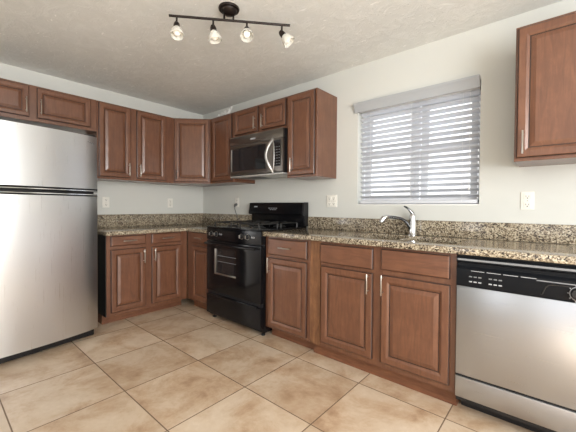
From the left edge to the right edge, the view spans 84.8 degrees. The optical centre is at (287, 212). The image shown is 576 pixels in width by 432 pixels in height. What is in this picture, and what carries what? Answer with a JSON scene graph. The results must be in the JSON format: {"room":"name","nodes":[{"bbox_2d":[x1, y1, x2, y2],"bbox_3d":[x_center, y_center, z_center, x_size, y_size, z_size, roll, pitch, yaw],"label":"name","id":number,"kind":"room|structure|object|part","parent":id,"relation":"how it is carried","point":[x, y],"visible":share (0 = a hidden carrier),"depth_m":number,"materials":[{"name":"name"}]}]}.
{"room":"kitchen","nodes":[
{"label":"kitchen","id":0,"kind":"room"},
{"bbox_2d":[0,63,202,289],"bbox_3d":[-2.845,-0.125,2.494,0.120,2.359,5.260,1,1,41],"label":"wall","id":1,"kind":"structure","parent":0,"point":[124,197],"depth_m":3.61,"materials":[{"name":"grey paint"}]},
{"bbox_2d":[0,78,96,134],"bbox_3d":[-2.259,-0.926,2.768,0.377,0.303,0.956,1,1,41],"label":"upper cabinet","id":2,"kind":"object","parent":1,"relation":"attached to","point":[20,102],"visible":0.99,"depth_m":2.74,"materials":[{"name":"brown wood"}]},
{"bbox_3d":[-2.310,-0.928,2.487,0.020,0.257,0.424,1,1,41],"label":"door","id":3,"kind":"part","parent":2,"relation":"part of","materials":[{"name":"brown wood"}]},
{"bbox_3d":[-2.005,-0.933,2.840,0.020,0.257,0.406,1,1,41],"label":"door","id":4,"kind":"part","parent":2,"relation":"part of","materials":[{"name":"brown wood"}]},
{"bbox_2d":[102,197,108,207],"bbox_3d":[-1.967,-0.108,3.410,0.009,0.114,0.070,1,1,41],"label":"outlet","id":5,"kind":"object","parent":1,"relation":"attached to","point":[105,200],"visible":1,"depth_m":3.40,"materials":[{"name":"white plastic"}]},
{"bbox_2d":[90,100,172,183],"bbox_3d":[-1.686,-0.710,3.436,0.377,0.751,0.796,1,1,41],"label":"upper cabinet","id":6,"kind":"object","parent":1,"relation":"attached to","point":[134,145],"visible":0.98,"depth_m":3.31,"materials":[{"name":"brown wood"}]},
{"bbox_3d":[-1.730,-0.710,3.162,0.020,0.715,0.300,1,1,41],"label":"door","id":7,"kind":"part","parent":6,"relation":"part of","materials":[{"name":"brown wood"}]},
{"bbox_3d":[-1.487,-0.713,3.443,0.020,0.715,0.323,1,1,41],"label":"door","id":8,"kind":"part","parent":6,"relation":"part of","materials":[{"name":"brown wood"}]},
{"bbox_2d":[97,213,201,227],"bbox_3d":[-1.639,0.089,3.783,0.020,0.138,1.415,1,1,41],"label":"backsplash","id":9,"kind":"structure","parent":1,"relation":"attached to","point":[112,220],"depth_m":3.72,"materials":[{"name":"stone"}]},
{"bbox_2d":[167,198,172,207],"bbox_3d":[-1.482,-0.116,3.970,0.009,0.114,0.070,1,1,41],"label":"outlet","id":10,"kind":"object","parent":1,"relation":"attached to","point":[170,201],"visible":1,"depth_m":3.97,"materials":[{"name":"white plastic"}]},
{"bbox_2d":[0,290,533,431],"bbox_3d":[-0.692,1.151,0.644,5.840,0.100,5.260,1,1,41],"label":"floor","id":11,"kind":"structure","parent":0,"point":[183,367],"depth_m":1.92,"materials":[{"name":"tile"}]},
{"bbox_2d":[0,119,97,363],"bbox_3d":[-2.132,0.206,2.521,0.774,1.704,0.828,1,1,33],"label":"refrigerator","id":12,"kind":"object","parent":11,"relation":"on","point":[49,259],"visible":1,"depth_m":2.34,"materials":[{"name":"silver metal"}]},
{"bbox_3d":[-1.845,-0.138,2.331,0.092,0.022,0.826,1,1,33],"label":"pocket handle","id":13,"kind":"part","parent":12,"relation":"part of","materials":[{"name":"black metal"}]},
{"bbox_3d":[-1.847,-0.408,2.329,0.098,0.436,0.828,1,1,33],"label":"freezer door","id":14,"kind":"part","parent":12,"relation":"part of","materials":[{"name":"silver metal"}]},
{"bbox_3d":[-1.845,-0.178,2.330,0.092,0.024,0.826,1,1,33],"label":"pocket handle","id":15,"kind":"part","parent":12,"relation":"part of","materials":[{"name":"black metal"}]},
{"bbox_3d":[-1.853,0.430,2.344,0.098,1.114,0.828,1,1,33],"label":"fridge door","id":16,"kind":"part","parent":12,"relation":"part of","materials":[{"name":"silver metal"}]},
{"bbox_2d":[97,231,186,324],"bbox_3d":[-1.594,0.626,3.358,0.661,0.842,0.824,1,1,41],"label":"base cabinet","id":17,"kind":"object","parent":11,"relation":"on","point":[139,274],"visible":0.96,"depth_m":3.09,"materials":[{"name":"brown wood"}]},
{"bbox_3d":[-1.883,0.581,3.067,0.602,0.746,0.005,1,1,41],"label":"panel","id":18,"kind":"part","parent":17,"relation":"part of","materials":[{"name":"black"}]},
{"bbox_3d":[-1.514,0.267,3.003,0.020,0.090,0.321,1,1,41],"label":"drawer","id":19,"kind":"part","parent":17,"relation":"part of","materials":[{"name":"brown wood"}]},
{"bbox_3d":[-1.516,0.636,3.009,0.020,0.580,0.321,1,1,41],"label":"door","id":20,"kind":"part","parent":17,"relation":"part of","materials":[{"name":"brown wood"}]},
{"bbox_3d":[-1.264,0.264,3.290,0.020,0.100,0.320,1,1,41],"label":"drawer","id":21,"kind":"part","parent":17,"relation":"part of","materials":[{"name":"brown wood"}]},
{"bbox_3d":[-1.267,0.632,3.297,0.020,0.573,0.320,1,1,41],"label":"door","id":22,"kind":"part","parent":17,"relation":"part of","materials":[{"name":"brown wood"}]},
{"bbox_2d":[97,213,251,235],"bbox_3d":[-1.248,0.116,3.453,1.044,0.176,1.442,1,1,41],"label":"countertop","id":23,"kind":"structure","parent":17,"relation":"on","point":[112,224],"depth_m":3.64,"materials":[{"name":"stone"}]},
{"bbox_2d":[188,231,209,309],"bbox_3d":[-0.766,0.628,3.557,0.432,0.842,0.661,1,1,41],"label":"base cabinet","id":24,"kind":"object","parent":11,"relation":"on","point":[197,250],"visible":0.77,"depth_m":3.33,"materials":[{"name":"brown wood"}]},
{"bbox_3d":[-0.917,0.645,3.307,0.308,0.574,0.020,1,1,41],"label":"door","id":25,"kind":"part","parent":24,"relation":"part of","materials":[{"name":"brown wood"}]},
{"bbox_3d":[-0.914,0.270,3.300,0.308,0.112,0.020,1,1,41],"label":"drawer","id":26,"kind":"part","parent":24,"relation":"part of","materials":[{"name":"brown wood"}]},
{"bbox_2d":[204,202,307,335],"bbox_3d":[-0.330,0.479,3.132,0.788,1.160,0.705,1,1,41],"label":"gas range","id":27,"kind":"object","parent":11,"relation":"on","point":[236,253],"visible":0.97,"depth_m":2.92,"materials":[{"name":"black metal"}]},
{"bbox_3d":[-0.590,0.478,2.974,0.319,0.245,0.018,1,1,41],"label":"window trim","id":28,"kind":"part","parent":27,"relation":"part of","materials":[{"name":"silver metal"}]},
{"bbox_3d":[-0.539,0.305,2.882,0.719,0.025,0.057,1,1,41],"label":"oven handle","id":29,"kind":"part","parent":27,"relation":"part of","materials":[{"name":"black metal"}]},
{"bbox_3d":[-0.514,0.900,2.927,0.770,0.200,0.050,1,1,41],"label":"storage drawer","id":30,"kind":"part","parent":27,"relation":"part of","materials":[{"name":"black metal"}]},
{"bbox_3d":[-0.509,0.528,2.923,0.770,0.492,0.042,1,1,41],"label":"oven door","id":31,"kind":"part","parent":27,"relation":"part of","materials":[{"name":"black metal"}]},
{"bbox_3d":[-0.506,0.214,2.919,0.776,0.115,0.042,1,1,41],"label":"control panel","id":32,"kind":"part","parent":27,"relation":"part of","materials":[{"name":"black metal"}]},
{"bbox_2d":[207,224,303,231],"bbox_3d":[-0.329,0.147,3.121,0.778,0.014,0.585,1,1,41],"label":"cooktop","id":33,"kind":"object","parent":27,"relation":"in","point":[234,227],"depth_m":2.98,"materials":[{"name":"black metal"}]},
{"bbox_2d":[266,236,313,349],"bbox_3d":[0.169,0.635,2.746,0.468,0.868,0.661,1,1,41],"label":"base cabinet","id":34,"kind":"object","parent":11,"relation":"on","point":[287,259],"visible":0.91,"depth_m":2.51,"materials":[{"name":"brown wood"}]},
{"bbox_3d":[-0.010,0.287,2.516,0.406,0.134,0.020,1,1,41],"label":"drawer","id":35,"kind":"part","parent":34,"relation":"part of","materials":[{"name":"brown wood"}]},
{"bbox_3d":[-0.012,0.667,2.523,0.406,0.574,0.020,1,1,41],"label":"door","id":36,"kind":"part","parent":34,"relation":"part of","materials":[{"name":"brown wood"}]},
{"bbox_2d":[263,217,575,264],"bbox_3d":[0.954,0.142,2.069,2.532,0.150,0.649,1,1,41],"label":"countertop","id":37,"kind":"structure","parent":34,"relation":"on","point":[550,243],"depth_m":2.08,"materials":[{"name":"stone"}]},
{"bbox_2d":[379,206,416,235],"bbox_3d":[0.839,0.062,2.391,0.296,0.224,0.068,0,1,-8],"label":"faucet","id":38,"kind":"object","parent":37,"relation":"on","point":[411,225],"visible":1,"depth_m":2.39,"materials":[{"name":"silver metal"}]},
{"bbox_3d":[0.859,0.088,2.400,0.205,0.127,0.024,0,1,-4],"label":"spout","id":39,"kind":"part","parent":38,"relation":"part of","materials":[{"name":"silver metal"}]},
{"bbox_2d":[310,238,459,405],"bbox_3d":[0.724,0.647,2.265,0.996,0.868,0.661,1,1,41],"label":"base cabinet","id":40,"kind":"object","parent":11,"relation":"on","point":[386,313],"visible":0.91,"depth_m":1.97,"materials":[{"name":"brown wood"}]},
{"bbox_3d":[0.392,0.299,2.168,0.411,0.134,0.020,1,1,41],"label":"drawer","id":41,"kind":"part","parent":40,"relation":"part of","materials":[{"name":"brown wood"}]},
{"bbox_3d":[0.394,0.669,2.171,0.401,0.556,0.020,1,1,41],"label":"door","id":42,"kind":"part","parent":40,"relation":"part of","materials":[{"name":"brown wood"}]},
{"bbox_3d":[0.585,0.456,1.968,0.010,0.128,0.034,1,1,41],"label":"handle","id":43,"kind":"part","parent":40,"relation":"part of","materials":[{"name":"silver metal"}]},
{"bbox_3d":[0.740,0.676,1.871,0.398,0.556,0.020,1,1,41],"label":"door","id":44,"kind":"part","parent":40,"relation":"part of","materials":[{"name":"brown wood"}]},
{"bbox_3d":[0.741,0.300,1.865,0.398,0.130,0.020,1,1,41],"label":"drawer","id":45,"kind":"part","parent":40,"relation":"part of","materials":[{"name":"brown wood"}]},
{"bbox_2d":[455,254,575,431],"bbox_3d":[1.325,0.663,1.729,0.602,0.862,0.641,1,1,41],"label":"dishwasher","id":46,"kind":"object","parent":11,"relation":"on","point":[516,319],"visible":0.99,"depth_m":1.53,"materials":[{"name":"silver metal"}]},
{"bbox_3d":[1.213,1.046,1.609,0.586,0.100,0.025,1,1,41],"label":"toe panel","id":47,"kind":"part","parent":46,"relation":"part of","materials":[{"name":"black plastic"}]},
{"bbox_3d":[1.141,0.940,1.523,0.602,0.114,0.025,1,1,41],"label":"panel","id":48,"kind":"part","parent":46,"relation":"part of","materials":[{"name":"silver metal"}]},
{"bbox_3d":[1.142,0.317,1.509,0.602,0.156,0.033,1,1,41],"label":"control panel","id":49,"kind":"part","parent":46,"relation":"part of","materials":[{"name":"black plastic"}]},
{"bbox_2d":[0,0,562,114],"bbox_3d":[-0.676,-1.307,0.600,5.840,0.100,5.260,1,1,41],"label":"ceiling","id":50,"kind":"structure","parent":0,"point":[125,47],"depth_m":2.35,"materials":[{"name":"paint"}]},
{"bbox_2d":[169,2,294,47],"bbox_3d":[-0.341,-1.165,1.970,0.769,0.229,0.160,0,1,-5],"label":"track light","id":51,"kind":"object","parent":50,"relation":"attached to","point":[228,9],"visible":1,"depth_m":1.95,"materials":[{"name":"brown metal"}]},
{"bbox_2d":[170,21,183,40],"bbox_3d":[-0.668,-1.106,1.902,0.082,0.105,0.082,1,1,41],"label":"shade","id":52,"kind":"object","parent":51,"relation":"attached to","point":[176,33],"depth_m":1.90,"materials":[{"name":"clear glass"}]},
{"bbox_2d":[208,24,221,43],"bbox_3d":[-0.450,-1.104,1.948,0.082,0.101,0.082,1,1,41],"label":"shade","id":53,"kind":"object","parent":51,"relation":"attached to","point":[214,37],"depth_m":1.93,"materials":[{"name":"clear glass"}]},
{"bbox_2d":[240,26,253,42],"bbox_3d":[-0.254,-1.110,1.940,0.087,0.108,0.084,1,1,41],"label":"shade","id":54,"kind":"object","parent":51,"relation":"attached to","point":[246,35],"depth_m":1.95,"materials":[{"name":"clear glass"}]},
{"bbox_2d":[279,30,294,47],"bbox_3d":[-0.002,-1.102,2.005,0.092,0.106,0.087,1,1,41],"label":"shade","id":55,"kind":"object","parent":51,"relation":"attached to","point":[287,39],"depth_m":1.99,"materials":[{"name":"clear glass"}]},
{"bbox_2d":[203,0,575,227],"bbox_3d":[1.038,-0.101,2.517,5.720,2.359,0.140,1,1,41],"label":"wall","id":56,"kind":"structure","parent":0,"point":[489,51],"depth_m":2.29,"materials":[{"name":"grey paint"}]},
{"bbox_2d":[161,118,226,186],"bbox_3d":[-1.136,-0.715,3.888,0.617,0.751,0.622,1,1,41],"label":"upper cabinet","id":57,"kind":"object","parent":56,"relation":"attached to","point":[191,137],"visible":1,"depth_m":3.65,"materials":[{"name":"brown wood"}]},
{"bbox_3d":[-1.115,-0.713,3.657,0.393,0.723,0.020,0,1,-5],"label":"door","id":58,"kind":"part","parent":57,"relation":"part of","materials":[{"name":"brown wood"}]},
{"bbox_2d":[202,213,251,224],"bbox_3d":[-0.783,0.091,3.990,1.044,0.138,0.020,1,1,41],"label":"backsplash","id":59,"kind":"structure","parent":56,"relation":"attached to","point":[207,218],"depth_m":4.02,"materials":[{"name":"stone"}]},
{"bbox_2d":[210,112,254,184],"bbox_3d":[-0.649,-0.708,3.655,0.428,0.751,0.334,1,1,41],"label":"upper cabinet","id":60,"kind":"object","parent":56,"relation":"attached to","point":[222,127],"visible":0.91,"depth_m":3.52,"materials":[{"name":"brown wood"}]},
{"bbox_3d":[-0.742,-0.709,3.527,0.355,0.717,0.020,1,1,41],"label":"door","id":61,"kind":"part","parent":60,"relation":"part of","materials":[{"name":"brown wood"}]},
{"bbox_2d":[216,106,231,116],"bbox_3d":[-0.729,-1.143,3.600,0.257,0.109,0.077,1,1,41],"label":"paper scrap","id":62,"kind":"object","parent":60,"relation":"on","point":[228,111],"visible":0.9,"depth_m":3.57,"materials":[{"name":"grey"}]},
{"bbox_2d":[234,96,287,137],"bbox_3d":[-0.208,-0.928,3.248,0.761,0.291,0.367,1,1,41],"label":"upper cabinet","id":63,"kind":"object","parent":56,"relation":"attached to","point":[273,114],"visible":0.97,"depth_m":3.08,"materials":[{"name":"brown wood"}]},
{"bbox_3d":[-0.431,-0.936,3.255,0.354,0.245,0.020,1,1,41],"label":"door","id":64,"kind":"part","parent":63,"relation":"part of","materials":[{"name":"brown wood"}]},
{"bbox_2d":[230,127,287,179],"bbox_3d":[-0.234,-0.569,3.227,0.756,0.422,0.439,1,1,41],"label":"microwave","id":65,"kind":"object","parent":63,"relation":"attached to","point":[260,155],"visible":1,"depth_m":3.07,"materials":[{"name":"silver metal"}]},
{"bbox_3d":[-0.377,-0.533,3.166,0.622,0.306,0.027,1,1,41],"label":"door","id":66,"kind":"part","parent":65,"relation":"part of","materials":[{"name":"silver metal"}]},
{"bbox_3d":[-0.324,-0.734,3.119,0.756,0.090,0.026,1,1,41],"label":"vent panel","id":67,"kind":"part","parent":65,"relation":"part of","materials":[{"name":"silver metal"}]},
{"bbox_2d":[231,172,286,179],"bbox_3d":[-0.221,-0.367,3.247,0.748,0.013,0.335,1,1,41],"label":"hood","id":68,"kind":"object","parent":65,"relation":"attached to","point":[250,175],"depth_m":3.17,"materials":[{"name":"silver metal"}]},
{"bbox_3d":[-0.173,-0.530,2.942,0.097,0.330,0.046,0,1,-4],"label":"handle","id":69,"kind":"part","parent":65,"relation":"part of","materials":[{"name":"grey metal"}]},
{"bbox_3d":[-0.090,-0.527,2.917,0.131,0.306,0.027,1,1,41],"label":"control panel","id":70,"kind":"part","parent":65,"relation":"part of","materials":[{"name":"silver metal"}]},
{"bbox_3d":[-0.136,-0.930,3.000,0.310,0.245,0.020,1,1,41],"label":"door","id":71,"kind":"part","parent":63,"relation":"part of","materials":[{"name":"brown wood"}]},
{"bbox_2d":[287,88,336,179],"bbox_3d":[0.206,-0.689,2.893,0.334,0.751,0.367,1,1,41],"label":"upper cabinet","id":72,"kind":"object","parent":56,"relation":"attached to","point":[312,114],"visible":1,"depth_m":2.78,"materials":[{"name":"brown wood"}]},
{"bbox_3d":[0.115,-0.690,2.785,0.300,0.717,0.020,1,1,41],"label":"door","id":73,"kind":"part","parent":72,"relation":"part of","materials":[{"name":"brown wood"}]},
{"bbox_2d":[327,195,336,206],"bbox_3d":[0.410,-0.105,2.962,0.116,0.114,0.009,1,1,41],"label":"outlet","id":74,"kind":"object","parent":56,"relation":"attached to","point":[331,199],"visible":1,"depth_m":2.96,"materials":[{"name":"white plastic"}]},
{"bbox_2d":[357,90,480,204],"bbox_3d":[1.010,-0.489,2.527,0.936,0.866,0.125,1,1,41],"label":"window","id":75,"kind":"structure","parent":56,"relation":"in","point":[474,144],"depth_m":2.50,"materials":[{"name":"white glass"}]},
{"bbox_3d":[0.861,-0.306,2.703,0.430,0.390,0.016,1,1,41],"label":"sash","id":76,"kind":"part","parent":75,"relation":"part of","materials":[{"name":"white plastic"}]},
{"bbox_3d":[0.875,-0.678,2.710,0.430,0.395,0.016,1,1,41],"label":"sash","id":77,"kind":"part","parent":75,"relation":"part of","materials":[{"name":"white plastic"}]},
{"bbox_3d":[0.872,-0.308,2.693,0.340,0.325,0.004,1,1,41],"label":"pane","id":78,"kind":"part","parent":75,"relation":"part of","materials":[{"name":"clear glass"}]},
{"bbox_3d":[0.886,-0.681,2.700,0.340,0.330,0.004,1,1,41],"label":"pane","id":79,"kind":"part","parent":75,"relation":"part of","materials":[{"name":"clear glass"}]},
{"bbox_2d":[353,74,480,203],"bbox_3d":[0.965,-0.507,2.497,0.958,0.874,0.106,1,1,41],"label":"window blind","id":80,"kind":"object","parent":75,"relation":"attached to","point":[469,86],"visible":0.95,"depth_m":2.44,"materials":[{"name":"grey paint"}]},
{"bbox_3d":[0.992,-0.084,2.512,0.910,0.028,0.048,1,1,41],"label":"rail","id":81,"kind":"part","parent":80,"relation":"part of","materials":[{"name":"grey plastic"}]},
{"bbox_3d":[0.997,-0.891,2.497,0.910,0.050,0.054,1,1,41],"label":"head rail","id":82,"kind":"part","parent":80,"relation":"part of","materials":[{"name":"white paint"}]},
{"bbox_3d":[0.994,-0.060,2.519,0.936,0.009,0.085,1,1,41],"label":"sill","id":83,"kind":"part","parent":75,"relation":"part of","materials":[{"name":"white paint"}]},
{"bbox_3d":[1.213,-0.298,2.398,0.398,0.390,0.016,1,1,41],"label":"sash","id":84,"kind":"part","parent":75,"relation":"part of","materials":[{"name":"white plastic"}]},
{"bbox_3d":[1.218,-0.301,2.393,0.293,0.325,0.004,1,1,41],"label":"pane","id":85,"kind":"part","parent":75,"relation":"part of","materials":[{"name":"clear glass"}]},
{"bbox_3d":[1.227,-0.671,2.405,0.398,0.395,0.016,1,1,41],"label":"sash","id":86,"kind":"part","parent":75,"relation":"part of","materials":[{"name":"white plastic"}]},
{"bbox_3d":[1.232,-0.673,2.400,0.293,0.330,0.004,1,1,41],"label":"pane","id":87,"kind":"part","parent":75,"relation":"part of","materials":[{"name":"clear glass"}]},
{"bbox_2d":[308,217,575,244],"bbox_3d":[1.161,0.121,2.306,2.530,0.114,0.020,1,1,41],"label":"backsplash","id":88,"kind":"structure","parent":56,"relation":"attached to","point":[543,233],"depth_m":2.23,"materials":[{"name":"stone"}]},
{"bbox_2d":[520,192,534,209],"bbox_3d":[1.519,-0.073,2.002,0.070,0.114,0.009,1,1,41],"label":"outlet","id":89,"kind":"object","parent":56,"relation":"attached to","point":[527,198],"visible":1,"depth_m":2.00,"materials":[{"name":"white plastic"}]},
{"bbox_2d":[524,194,530,198],"bbox_3d":[1.518,-0.099,2.000,0.034,0.033,0.004,1,1,41],"label":"socket","id":90,"kind":"object","parent":89,"relation":"attached to","point":[526,196],"depth_m":2.00,"materials":[{"name":"white plastic"}]},
{"bbox_2d":[524,202,530,206],"bbox_3d":[1.517,-0.047,2.001,0.034,0.033,0.004,1,1,41],"label":"socket","id":91,"kind":"object","parent":89,"relation":"attached to","point":[526,204],"depth_m":2.00,"materials":[{"name":"white plastic"}]},
{"bbox_2d":[514,11,575,166],"bbox_3d":[1.544,-0.659,1.734,0.460,0.751,0.367,1,1,41],"label":"upper cabinet","id":92,"kind":"object","parent":56,"relation":"attached to","point":[545,73],"visible":1,"depth_m":1.69,"materials":[{"name":"brown wood"}]},
{"bbox_3d":[1.291,-0.386,1.736,0.010,0.128,0.034,1,1,41],"label":"handle","id":93,"kind":"part","parent":92,"relation":"part of","materials":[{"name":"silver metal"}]}
]}

